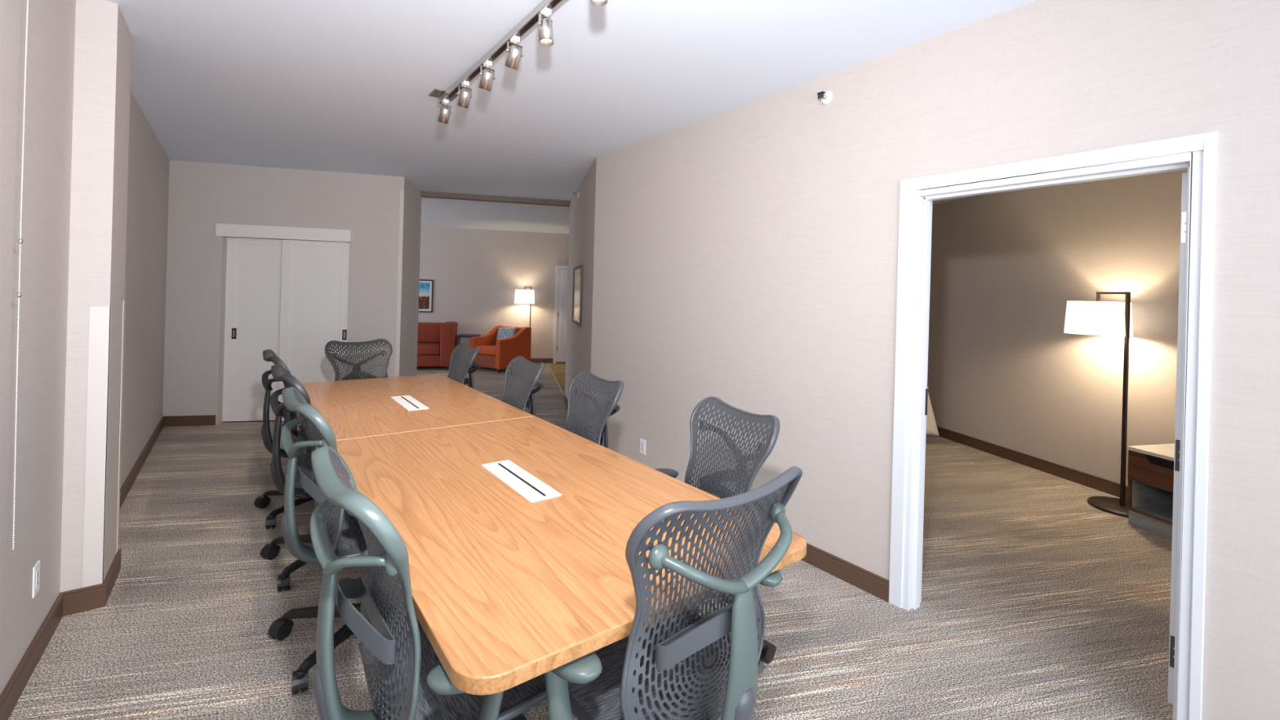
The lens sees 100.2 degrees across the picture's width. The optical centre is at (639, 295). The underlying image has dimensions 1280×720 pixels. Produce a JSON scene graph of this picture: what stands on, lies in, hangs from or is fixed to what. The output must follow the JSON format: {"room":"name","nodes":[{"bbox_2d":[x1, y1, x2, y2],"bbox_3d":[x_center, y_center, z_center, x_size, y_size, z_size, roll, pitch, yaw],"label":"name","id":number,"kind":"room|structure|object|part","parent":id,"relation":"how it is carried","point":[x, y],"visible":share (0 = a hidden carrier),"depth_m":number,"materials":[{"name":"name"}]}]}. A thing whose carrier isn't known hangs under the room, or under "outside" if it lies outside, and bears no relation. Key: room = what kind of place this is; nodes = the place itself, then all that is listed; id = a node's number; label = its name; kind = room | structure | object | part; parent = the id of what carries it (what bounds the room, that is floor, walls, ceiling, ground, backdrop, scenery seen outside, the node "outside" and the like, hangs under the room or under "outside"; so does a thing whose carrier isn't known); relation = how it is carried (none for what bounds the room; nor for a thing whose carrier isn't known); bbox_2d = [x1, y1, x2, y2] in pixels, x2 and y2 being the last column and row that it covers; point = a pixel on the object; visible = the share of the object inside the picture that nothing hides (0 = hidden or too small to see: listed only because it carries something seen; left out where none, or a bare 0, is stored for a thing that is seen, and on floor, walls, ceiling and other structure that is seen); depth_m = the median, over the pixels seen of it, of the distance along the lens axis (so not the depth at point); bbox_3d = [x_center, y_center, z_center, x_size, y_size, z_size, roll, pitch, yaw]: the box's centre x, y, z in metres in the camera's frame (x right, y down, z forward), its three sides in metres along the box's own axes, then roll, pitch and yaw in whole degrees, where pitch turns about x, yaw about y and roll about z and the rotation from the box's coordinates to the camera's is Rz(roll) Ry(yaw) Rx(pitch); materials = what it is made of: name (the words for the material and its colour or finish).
{"room":"conference room","nodes":[
{"label":"conference room","id":0,"kind":"room"},
{"bbox_2d":[0,0,169,694],"bbox_3d":[-2.016,0.055,1.584,0.120,2.745,9.950,2,0,-37],"label":"wall","id":1,"kind":"structure","parent":0,"point":[51,42],"depth_m":2.06,"materials":[{"name":"paint"}]},
{"bbox_2d":[12,0,28,549],"bbox_3d":[-1.984,-0.140,1.698,0.058,1.902,0.060,2,0,-37],"label":"chain","id":2,"kind":"object","parent":1,"relation":"hanging from","point":[20,241],"visible":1,"depth_m":1.70,"materials":[{"name":"white plastic"}]},
{"bbox_2d":[0,591,63,719],"bbox_3d":[-0.785,1.409,0.003,0.014,0.104,5.900,2,0,-37],"label":"baseboard","id":3,"kind":"structure","parent":1,"relation":"attached to","point":[13,690],"depth_m":1.99,"materials":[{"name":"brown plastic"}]},
{"bbox_2d":[31,560,39,598],"bbox_3d":[-2.320,1.090,2.058,0.008,0.116,0.072,2,0,-37],"label":"wall outlet","id":4,"kind":"object","parent":1,"relation":"attached to","point":[36,570],"visible":1,"depth_m":2.05,"materials":[{"name":"white plastic"}]},
{"bbox_2d":[35,568,39,588],"bbox_3d":[-2.318,1.090,2.060,0.002,0.066,0.034,2,0,-37],"label":"receptacle","id":5,"kind":"object","parent":4,"relation":"attached to","point":[37,569],"depth_m":2.06,"materials":[{"name":"white paint"}]},
{"bbox_2d":[62,582,106,616],"bbox_3d":[-2.490,1.363,2.402,0.136,0.104,0.014,2,0,-37],"label":"baseboard","id":6,"kind":"structure","parent":1,"relation":"attached to","point":[93,597],"depth_m":2.40,"materials":[{"name":"brown wood"}]},
{"bbox_2d":[82,306,111,587],"bbox_3d":[-2.467,0.681,2.433,0.067,1.260,0.034,2,0,-37],"label":"trim","id":7,"kind":"structure","parent":1,"relation":"attached to","point":[100,317],"depth_m":2.42,"materials":[{"name":"white paint"}]},
{"bbox_2d":[103,549,121,603],"bbox_3d":[-2.562,1.361,2.601,0.014,0.104,0.390,2,0,-37],"label":"baseboard","id":8,"kind":"structure","parent":1,"relation":"attached to","point":[110,579],"depth_m":2.59,"materials":[{"name":"brown wood"}]},
{"bbox_2d":[116,300,125,551],"bbox_3d":[-2.652,0.666,2.736,0.002,1.280,0.047,2,0,-37],"label":"trim","id":9,"kind":"structure","parent":1,"relation":"attached to","point":[123,311],"depth_m":2.73,"materials":[{"name":"grey plastic"}]},
{"bbox_2d":[120,416,164,507],"bbox_3d":[-3.856,1.327,4.106,0.014,0.104,3.570,2,0,-37],"label":"baseboard","id":10,"kind":"structure","parent":1,"relation":"attached to","point":[126,487],"depth_m":4.18,"materials":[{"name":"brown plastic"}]},
{"bbox_2d":[59,0,131,592],"bbox_3d":[-2.586,0.040,2.556,0.133,2.745,0.390,2,0,-37],"label":"wall pier","id":11,"kind":"object","parent":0,"point":[103,36],"visible":0.77,"depth_m":2.40,"materials":[{"name":"paint"}]},
{"bbox_2d":[162,160,404,416],"bbox_3d":[-3.844,0.006,5.839,2.328,2.745,0.140,2,0,-13],"label":"wall","id":12,"kind":"structure","parent":0,"point":[202,196],"depth_m":5.68,"materials":[{"name":"paint"}]},
{"bbox_2d":[164,414,215,426],"bbox_3d":[-4.687,1.304,5.568,0.470,0.104,0.014,2,0,-13],"label":"baseboard","id":13,"kind":"structure","parent":12,"relation":"attached to","point":[179,420],"depth_m":5.56,"materials":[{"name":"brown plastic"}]},
{"bbox_2d":[215,235,226,425],"bbox_3d":[-4.444,0.370,5.699,0.015,1.985,0.140,2,0,-13],"label":"trim","id":14,"kind":"structure","parent":12,"relation":"attached to","point":[223,262],"depth_m":5.66,"materials":[{"name":"paint"}]},
{"bbox_2d":[222,237,282,421],"bbox_3d":[-4.146,0.373,5.816,0.632,1.973,0.040,2,0,-13],"label":"door","id":15,"kind":"structure","parent":12,"relation":"in","point":[254,265],"depth_m":5.79,"materials":[{"name":"white paint"}]},
{"bbox_3d":[-4.358,0.410,5.749,0.044,0.115,0.005,2,0,-13],"label":"flush pull","id":16,"kind":"part","parent":15,"relation":"part of","materials":[{"name":"brown metal"}]},
{"bbox_3d":[-4.144,0.286,5.819,0.442,1.675,0.016,2,0,-13],"label":"panel","id":17,"kind":"part","parent":15,"relation":"part of","materials":[{"name":"white paint"}]},
{"bbox_2d":[215,223,351,241],"bbox_3d":[-3.812,-0.671,5.754,1.285,0.130,0.032,2,0,-13],"label":"trim","id":18,"kind":"structure","parent":12,"relation":"attached to","point":[221,229],"depth_m":5.74,"materials":[{"name":"white paint"}]},
{"bbox_2d":[278,240,351,421],"bbox_3d":[-3.580,0.388,5.904,0.685,1.973,0.040,2,0,-13],"label":"door","id":19,"kind":"structure","parent":12,"relation":"in","point":[315,277],"depth_m":5.89,"materials":[{"name":"white paint"}]},
{"bbox_3d":[-3.578,0.301,5.907,0.495,1.675,0.016,2,0,-13],"label":"panel","id":20,"kind":"part","parent":19,"relation":"part of","materials":[{"name":"white paint"}]},
{"bbox_3d":[-3.288,0.439,5.957,0.044,0.115,0.005,2,0,-13],"label":"flush pull","id":21,"kind":"part","parent":19,"relation":"part of","materials":[{"name":"brown metal"}]},
{"bbox_2d":[395,190,404,377],"bbox_3d":[-2.717,0.059,6.050,0.042,2.490,0.032,2,0,-13],"label":"trim","id":22,"kind":"structure","parent":12,"relation":"attached to","point":[402,192],"depth_m":6.04,"materials":[{"name":"white paint"}]},
{"bbox_2d":[400,177,421,376],"bbox_3d":[-2.837,0.033,6.472,0.120,2.745,0.903,2,0,-11],"label":"wall","id":23,"kind":"structure","parent":0,"point":[412,203],"depth_m":6.45,"materials":[{"name":"paint"}]},
{"bbox_2d":[414,190,420,375],"bbox_3d":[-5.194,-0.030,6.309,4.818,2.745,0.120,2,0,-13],"label":"trim","id":24,"kind":"structure","parent":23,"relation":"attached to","point":[420,190],"depth_m":6.82,"materials":[{"name":"paint"}]},
{"bbox_2d":[417,226,568,363],"bbox_3d":[-4.359,-0.008,10.753,8.500,2.745,0.120,2,0,-13],"label":"wall","id":25,"kind":"structure","parent":0,"point":[476,274],"depth_m":11.00,"materials":[{"name":"paint"}]},
{"bbox_2d":[418,279,433,312],"bbox_3d":[-4.391,0.009,10.671,0.500,0.655,0.024,2,0,-13],"label":"framed picture","id":26,"kind":"object","parent":25,"relation":"attached to","point":[425,286],"visible":0.6,"depth_m":10.70,"materials":[{"name":"black paper"}]},
{"bbox_2d":[418,282,430,309],"bbox_3d":[-4.391,0.009,10.671,0.370,0.525,0.002,2,0,-13],"label":"print","id":27,"kind":"object","parent":26,"relation":"attached to","point":[424,287],"depth_m":10.69},
{"bbox_2d":[530,358,552,363],"bbox_3d":[-5.174,1.291,10.499,6.865,0.104,0.014,2,0,-13],"label":"baseboard","id":28,"kind":"structure","parent":25,"relation":"attached to","point":[532,360],"depth_m":11.23,"materials":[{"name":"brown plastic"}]},
{"bbox_2d":[553,265,568,363],"bbox_3d":[-1.348,0.415,11.363,0.910,2.062,0.091,2,0,-13],"label":"door","id":29,"kind":"structure","parent":25,"relation":"in","point":[562,272],"depth_m":11.30,"materials":[{"name":"white paint"}]},
{"bbox_2d":[103,0,1035,234],"bbox_3d":[-2.373,-1.377,4.095,8.996,0.100,14.764,2,0,-18],"label":"ceiling","id":30,"kind":"structure","parent":0,"point":[334,86],"depth_m":3.12,"materials":[{"name":"white paint"}]},
{"bbox_2d":[420,191,570,206],"bbox_3d":[-1.895,-1.283,7.148,1.913,0.062,0.120,2,0,-13],"label":"beam","id":31,"kind":"structure","parent":30,"relation":"attached to","point":[424,193],"depth_m":7.09,"materials":[{"name":"brown paint"}]},
{"bbox_2d":[428,0,607,124],"bbox_3d":[-0.558,-1.178,2.501,0.150,0.200,2.510,2,0,-37],"label":"track light","id":32,"kind":"object","parent":30,"relation":"attached to","point":[540,13],"visible":1,"depth_m":2.66,"materials":[{"name":"silver metal"}]},
{"bbox_3d":[-1.262,-1.292,3.445,0.150,0.010,0.150,2,0,-37],"label":"mounting plate","id":33,"kind":"part","parent":32,"relation":"part of","materials":[{"name":"silver metal"}]},
{"bbox_3d":[-0.546,-1.268,2.489,0.010,0.020,2.480,2,0,-37],"label":"track stem","id":34,"kind":"part","parent":32,"relation":"part of","materials":[{"name":"silver metal"}]},
{"bbox_3d":[-0.553,-1.243,2.497,0.036,0.034,2.500,2,0,-37],"label":"track rail","id":35,"kind":"part","parent":32,"relation":"part of","materials":[{"name":"silver metal"}]},
{"bbox_2d":[564,157,596,426],"bbox_3d":[-0.661,0.092,6.165,0.120,2.745,2.500,2,0,-13],"label":"wall","id":36,"kind":"structure","parent":0,"point":[582,208],"depth_m":5.76,"materials":[{"name":"paint"}]},
{"bbox_2d":[564,393,579,429],"bbox_3d":[-0.762,1.410,6.150,0.014,0.104,2.500,2,0,-13],"label":"baseboard","id":37,"kind":"structure","parent":36,"relation":"attached to","point":[566,401],"depth_m":6.91,"materials":[{"name":"brown plastic"}]},
{"bbox_2d":[571,264,582,325],"bbox_3d":[-0.714,-0.002,6.088,0.024,0.650,0.800,2,0,-13],"label":"framed picture","id":38,"kind":"object","parent":36,"relation":"attached to","point":[577,291],"visible":1,"depth_m":6.02,"materials":[{"name":"brown metal"}]},
{"bbox_2d":[573,268,580,322],"bbox_3d":[-0.715,-0.002,6.088,0.002,0.582,0.732,2,0,-13],"label":"print","id":39,"kind":"object","parent":38,"relation":"attached to","point":[576,272],"depth_m":6.14},
{"bbox_2d":[8,363,1173,719],"bbox_3d":[-1.426,1.482,5.771,11.700,0.084,16.100,2,0,-37],"label":"floor","id":40,"kind":"structure","parent":0,"point":[1039,602],"depth_m":2.49,"materials":[{"name":"carpet"}]},
{"bbox_2d":[253,349,314,528],"bbox_3d":[-2.129,0.898,3.627,0.748,1.055,0.784,2,0,-39],"label":"office chair","id":41,"kind":"object","parent":40,"relation":"on","point":[263,501],"visible":0.22,"depth_m":3.38,"materials":[{"name":"grey plastic"}]},
{"bbox_3d":[-2.350,1.325,3.594,0.344,0.064,0.047,2,0,-3],"label":"leg","id":42,"kind":"part","parent":41,"relation":"part of","materials":[{"name":"black plastic"}]},
{"bbox_3d":[-2.314,0.692,3.457,0.135,0.643,0.544,2,0,-39],"label":"backrest","id":43,"kind":"part","parent":41,"relation":"part of","materials":[{"name":"grey plastic"}]},
{"bbox_3d":[-2.201,1.329,3.409,0.047,0.064,0.344,2,0,15],"label":"leg","id":44,"kind":"part","parent":41,"relation":"part of","materials":[{"name":"black plastic"}]},
{"bbox_2d":[260,364,368,591],"bbox_3d":[-1.620,0.911,2.972,0.749,1.055,0.784,2,0,-40],"label":"office chair","id":45,"kind":"object","parent":40,"relation":"on","point":[269,551],"visible":0.4,"depth_m":2.72,"materials":[{"name":"grey plastic"}]},
{"bbox_3d":[-1.688,1.343,2.752,0.047,0.064,0.344,2,0,14],"label":"leg","id":46,"kind":"part","parent":45,"relation":"part of","materials":[{"name":"black plastic"}]},
{"bbox_3d":[-1.802,0.706,2.798,0.135,0.643,0.544,2,0,-40],"label":"backrest","id":47,"kind":"part","parent":45,"relation":"part of","materials":[{"name":"grey plastic"}]},
{"bbox_2d":[267,386,367,695],"bbox_3d":[-1.125,0.925,2.318,0.749,1.055,0.784,2,0,-40],"label":"office chair","id":48,"kind":"object","parent":40,"relation":"on","point":[344,533],"visible":0.48,"depth_m":2.07,"materials":[{"name":"grey plastic"}]},
{"bbox_3d":[-1.306,0.719,2.144,0.135,0.643,0.544,2,0,-40],"label":"backrest","id":49,"kind":"part","parent":48,"relation":"part of","materials":[{"name":"grey plastic"}]},
{"bbox_3d":[-1.193,1.357,2.099,0.047,0.064,0.344,2,0,14],"label":"leg","id":50,"kind":"part","parent":48,"relation":"part of","materials":[{"name":"black plastic"}]},
{"bbox_3d":[-1.097,1.013,2.325,0.465,0.079,0.500,2,0,-40],"label":"seat","id":51,"kind":"part","parent":48,"relation":"part of","materials":[{"name":"fabric"}]},
{"bbox_3d":[-1.097,1.012,2.325,0.487,0.087,0.522,2,0,-40],"label":"seat frame","id":52,"kind":"part","parent":48,"relation":"part of","materials":[{"name":"grey plastic"}]},
{"bbox_2d":[324,338,392,381],"bbox_3d":[-2.267,0.910,4.533,0.745,1.023,0.784,2,0,42],"label":"office chair","id":53,"kind":"object","parent":40,"relation":"on","point":[356,374],"visible":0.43,"depth_m":4.70,"materials":[{"name":"grey plastic"}]},
{"bbox_2d":[417,321,457,369],"bbox_3d":[-4.603,0.933,10.116,2.100,0.850,0.880,2,0,-13],"label":"sofa","id":54,"kind":"object","parent":40,"relation":"on","point":[437,341],"visible":0.33,"depth_m":9.92,"materials":[{"name":"red fabric"}]},
{"bbox_2d":[417,342,439,355],"bbox_3d":[-4.178,1.012,10.125,0.815,0.184,0.660,2,0,-13],"label":"seat cushion","id":55,"kind":"object","parent":54,"relation":"on","point":[423,348],"depth_m":9.87,"materials":[{"name":"fabric"}]},
{"bbox_3d":[-4.612,1.193,10.125,1.660,0.210,0.820,2,0,-13],"label":"seat","id":56,"kind":"part","parent":54,"relation":"part of","materials":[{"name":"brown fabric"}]},
{"bbox_2d":[417,322,443,342],"bbox_3d":[-4.263,0.732,10.514,0.815,0.390,0.220,2,0,-13],"label":"cushion","id":57,"kind":"object","parent":54,"relation":"on","point":[428,332],"depth_m":10.44,"materials":[{"name":"fabric"}]},
{"bbox_3d":[-3.688,0.928,10.333,0.220,0.790,0.880,2,0,-13],"label":"arm","id":58,"kind":"part","parent":54,"relation":"part of","materials":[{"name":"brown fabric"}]},
{"bbox_2d":[310,445,569,719],"bbox_3d":[-0.539,0.941,1.442,0.728,1.055,0.783,2,0,-39],"label":"office chair","id":59,"kind":"object","parent":40,"relation":"on","point":[406,678],"visible":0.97,"depth_m":1.24,"materials":[{"name":"grey plastic"}]},
{"bbox_3d":[-0.676,0.736,1.310,0.135,0.643,0.544,2,0,-39],"label":"backrest","id":60,"kind":"part","parent":59,"relation":"part of","materials":[{"name":"grey plastic"}]},
{"bbox_3d":[-0.464,1.030,1.487,0.465,0.079,0.500,2,0,-39],"label":"seat","id":61,"kind":"part","parent":59,"relation":"part of","materials":[{"name":"fabric"}]},
{"bbox_3d":[-0.464,1.029,1.487,0.487,0.087,0.522,2,0,-39],"label":"seat frame","id":62,"kind":"part","parent":59,"relation":"part of","materials":[{"name":"grey plastic"}]},
{"bbox_3d":[-0.382,0.954,1.241,0.061,0.276,0.229,2,0,-39],"label":"arm post","id":63,"kind":"part","parent":59,"relation":"part of","materials":[{"name":"grey plastic"}]},
{"bbox_3d":[-0.452,1.377,1.651,0.047,0.064,0.344,2,0,17],"label":"leg","id":64,"kind":"part","parent":59,"relation":"part of","materials":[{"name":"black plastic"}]},
{"bbox_2d":[447,342,479,388],"bbox_3d":[-1.699,0.925,4.327,0.745,1.023,0.784,2,0,-35],"label":"office chair","id":65,"kind":"object","parent":40,"relation":"on","point":[463,365],"visible":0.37,"depth_m":4.51,"materials":[{"name":"grey plastic"}]},
{"bbox_2d":[456,333,480,355],"bbox_3d":[-3.389,1.084,10.595,0.420,0.615,0.390,2,0,-13],"label":"side table","id":66,"kind":"object","parent":40,"relation":"on","point":[459,335],"visible":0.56,"depth_m":10.44,"materials":[{"name":"blue paint"}]},
{"bbox_2d":[469,324,531,373],"bbox_3d":[-2.663,1.005,10.241,0.800,0.812,0.820,2,0,32],"label":"armchair","id":67,"kind":"object","parent":40,"relation":"on","point":[493,353],"visible":0.8,"depth_m":10.00,"materials":[{"name":"orange fabric"}]},
{"bbox_3d":[-2.695,1.225,10.198,0.600,0.230,0.700,2,0,32],"label":"seat","id":68,"kind":"part","parent":67,"relation":"part of","materials":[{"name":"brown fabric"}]},
{"bbox_2d":[474,344,496,355],"bbox_3d":[-2.712,1.034,10.162,0.590,0.163,0.625,2,0,32],"label":"seat cushion","id":69,"kind":"object","parent":67,"relation":"on","point":[485,349],"depth_m":9.91,"materials":[{"name":"orange fabric"}]},
{"bbox_3d":[-2.958,0.962,10.423,0.105,0.742,0.820,2,0,32],"label":"arm","id":70,"kind":"part","parent":67,"relation":"part of","materials":[{"name":"orange fabric"}]},
{"bbox_2d":[496,326,516,340],"bbox_3d":[-2.580,0.773,10.328,0.526,0.363,0.164,2,0,32],"label":"throw pillow","id":71,"kind":"object","parent":67,"relation":"on","point":[503,332],"visible":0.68,"depth_m":10.27,"materials":[{"name":"grey fabric"}]},
{"bbox_3d":[-2.505,0.975,10.496,0.620,0.720,0.200,2,0,32],"label":"backrest","id":72,"kind":"part","parent":67,"relation":"part of","materials":[{"name":"orange fabric"}]},
{"bbox_3d":[-2.366,0.978,10.059,0.105,0.742,0.820,2,0,32],"label":"arm","id":73,"kind":"part","parent":67,"relation":"part of","materials":[{"name":"orange fabric"}]},
{"bbox_2d":[501,355,545,416],"bbox_3d":[-1.021,0.944,3.487,0.745,1.023,0.784,2,0,-33],"label":"office chair","id":74,"kind":"object","parent":40,"relation":"on","point":[532,371],"visible":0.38,"depth_m":3.65,"materials":[{"name":"grey plastic"}]},
{"bbox_2d":[514,286,534,327],"bbox_3d":[-2.322,0.620,10.882,0.475,1.600,0.400,2,0,-13],"label":"floor lamp","id":75,"kind":"object","parent":40,"relation":"on","point":[522,296],"visible":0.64,"depth_m":10.72,"materials":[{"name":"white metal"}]},
{"bbox_3d":[-2.342,0.026,10.873,0.400,0.285,0.400,2,0,-13],"label":"lamp shade","id":76,"kind":"part","parent":75,"relation":"part of","materials":[{"name":"white fabric"}]},
{"bbox_2d":[301,374,806,695],"bbox_3d":[-1.061,1.084,2.885,1.097,0.740,3.885,2,0,-37],"label":"conference table","id":77,"kind":"object","parent":40,"relation":"on","point":[515,526],"visible":0.84,"depth_m":1.78,"materials":[{"name":"brown wood"}]},
{"bbox_2d":[547,363,564,396],"bbox_3d":[-1.476,1.439,9.331,0.018,0.007,3.980,2,0,-13],"label":"trim","id":78,"kind":"structure","parent":40,"relation":"on","point":[548,363],"depth_m":9.05,"materials":[{"name":"gold metal"}]},
{"bbox_2d":[564,370,623,448],"bbox_3d":[-0.488,0.958,2.850,0.745,1.023,0.784,2,0,-32],"label":"office chair","id":79,"kind":"object","parent":40,"relation":"on","point":[597,432],"visible":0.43,"depth_m":3.00,"materials":[{"name":"grey plastic"}]},
{"bbox_2d":[542,466,803,719],"bbox_3d":[0.021,0.957,1.457,0.795,1.053,0.773,2,0,-39],"label":"office chair","id":80,"kind":"object","parent":40,"relation":"on","point":[685,665],"visible":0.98,"depth_m":1.23,"materials":[{"name":"grey plastic"}]},
{"bbox_3d":[-0.125,0.961,1.283,0.229,0.276,0.061,2,0,-39],"label":"arm post","id":81,"kind":"part","parent":80,"relation":"part of","materials":[{"name":"grey plastic"}]},
{"bbox_3d":[0.003,1.042,1.507,0.500,0.079,0.465,2,0,-39],"label":"seat","id":82,"kind":"part","parent":80,"relation":"part of","materials":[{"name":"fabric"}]},
{"bbox_3d":[0.003,1.042,1.507,0.522,0.087,0.487,2,0,-39],"label":"seat frame","id":83,"kind":"part","parent":80,"relation":"part of","materials":[{"name":"grey plastic"}]},
{"bbox_3d":[0.188,0.759,1.287,0.544,0.643,0.135,2,0,-39],"label":"backrest","id":84,"kind":"part","parent":80,"relation":"part of","materials":[{"name":"grey plastic"}]},
{"bbox_2d":[654,396,779,663],"bbox_3d":[0.172,0.976,2.138,0.777,1.023,0.798,2,0,-27],"label":"office chair","id":85,"kind":"object","parent":40,"relation":"on","point":[711,482],"visible":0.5,"depth_m":2.26,"materials":[{"name":"grey plastic"}]},
{"bbox_3d":[0.369,0.785,2.259,0.135,0.624,0.544,2,0,-27],"label":"backrest","id":86,"kind":"part","parent":85,"relation":"part of","materials":[{"name":"grey plastic"}]},
{"bbox_2d":[925,386,938,435],"bbox_3d":[2.124,1.214,6.445,1.678,0.524,2.059,2,0,-13],"label":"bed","id":87,"kind":"object","parent":40,"relation":"on","point":[931,429],"visible":0.02,"depth_m":5.65,"materials":[{"name":"fabric"}]},
{"bbox_2d":[1063,292,1133,517],"bbox_3d":[3.567,0.776,4.066,0.410,1.605,0.610,2,0,-13],"label":"floor lamp","id":88,"kind":"object","parent":40,"relation":"on","point":[1098,317],"visible":0.92,"depth_m":3.98,"materials":[{"name":"white fabric"}]},
{"bbox_3d":[3.560,0.176,4.163,0.410,0.255,0.410,2,0,-13],"label":"lamp shade","id":89,"kind":"part","parent":88,"relation":"part of","materials":[{"name":"white fabric"}]},
{"bbox_3d":[3.585,0.021,4.074,0.022,0.095,0.204,2,0,-13],"label":"bracket arm","id":90,"kind":"part","parent":88,"relation":"part of","materials":[{"name":"brown metal"}]},
{"bbox_2d":[1127,443,1174,541],"bbox_3d":[3.634,1.313,3.466,0.456,0.536,0.566,2,0,-13],"label":"nightstand","id":91,"kind":"object","parent":40,"relation":"on","point":[1150,476],"visible":0.3,"depth_m":3.61,"materials":[{"name":"brown wood"}]},
{"bbox_3d":[3.432,1.165,3.414,0.018,0.196,0.560,2,0,-13],"label":"drawer","id":92,"kind":"part","parent":91,"relation":"part of","materials":[{"name":"brown wood"}]},
{"bbox_2d":[589,0,1279,719],"bbox_3d":[1.621,0.153,2.284,0.120,2.745,6.710,2,0,-37],"label":"wall","id":93,"kind":"structure","parent":0,"point":[745,256],"depth_m":2.73,"materials":[{"name":"paint"}]},
{"bbox_2d":[640,438,645,454],"bbox_3d":[0.021,1.208,4.275,0.008,0.116,0.072,2,0,-37],"label":"wall outlet","id":94,"kind":"object","parent":93,"relation":"attached to","point":[642,442],"visible":1,"depth_m":4.27,"materials":[{"name":"white plastic"}]},
{"bbox_2d":[640,442,644,451],"bbox_3d":[0.019,1.208,4.274,0.002,0.066,0.034,2,0,-37],"label":"receptacle","id":95,"kind":"object","parent":94,"relation":"attached to","point":[642,443],"depth_m":4.27,"materials":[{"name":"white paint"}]},
{"bbox_2d":[816,90,832,104],"bbox_3d":[1.018,-1.106,2.976,0.068,0.074,0.074,2,0,-37],"label":"sprinkler","id":96,"kind":"object","parent":93,"relation":"attached to","point":[826,97],"visible":1,"depth_m":2.97,"materials":[{"name":"white metal"}]},
{"bbox_2d":[800,542,888,602],"bbox_3d":[0.376,1.441,3.788,0.014,0.104,2.853,2,0,-37],"label":"baseboard","id":97,"kind":"structure","parent":93,"relation":"attached to","point":[871,583],"depth_m":2.81,"materials":[{"name":"brown wood"}]},
{"bbox_2d":[888,131,1217,719],"bbox_3d":[1.631,0.484,2.255,0.140,2.084,1.071,2,0,-37],"label":"door frame","id":98,"kind":"structure","parent":93,"relation":"in","point":[1197,153],"depth_m":1.99,"materials":[{"name":"white paint"}]},
{"bbox_3d":[1.410,0.525,2.641,0.028,0.130,0.004,2,0,-37],"label":"strike plate","id":99,"kind":"part","parent":98,"relation":"part of","materials":[{"name":"grey metal"}]},
{"bbox_2d":[1167,172,1187,704],"bbox_3d":[2.313,0.527,2.196,0.905,1.925,0.044,2,0,-37],"label":"door","id":100,"kind":"structure","parent":98,"relation":"attached to","point":[1184,185],"depth_m":1.94,"materials":[{"name":"white paint"}]},
{"bbox_2d":[932,195,975,204],"bbox_3d":[2.111,-1.131,3.373,3.991,0.100,8.400,2,0,-13],"label":"ceiling","id":101,"kind":"structure","parent":0,"point":[935,202],"depth_m":5.90,"materials":[{"name":"white paint"}]},
{"bbox_2d":[927,169,1187,486],"bbox_3d":[3.970,0.217,3.772,0.120,2.745,8.300,2,0,-13],"label":"wall","id":102,"kind":"structure","parent":0,"point":[1003,371],"depth_m":4.73,"materials":[{"name":"paint"}]},
{"bbox_2d":[937,426,1128,500],"bbox_3d":[3.858,1.535,3.806,0.014,0.104,8.200,2,0,-13],"label":"baseboard","id":103,"kind":"structure","parent":102,"relation":"attached to","point":[1070,474],"depth_m":4.85,"materials":[{"name":"brown wood"}]}
]}

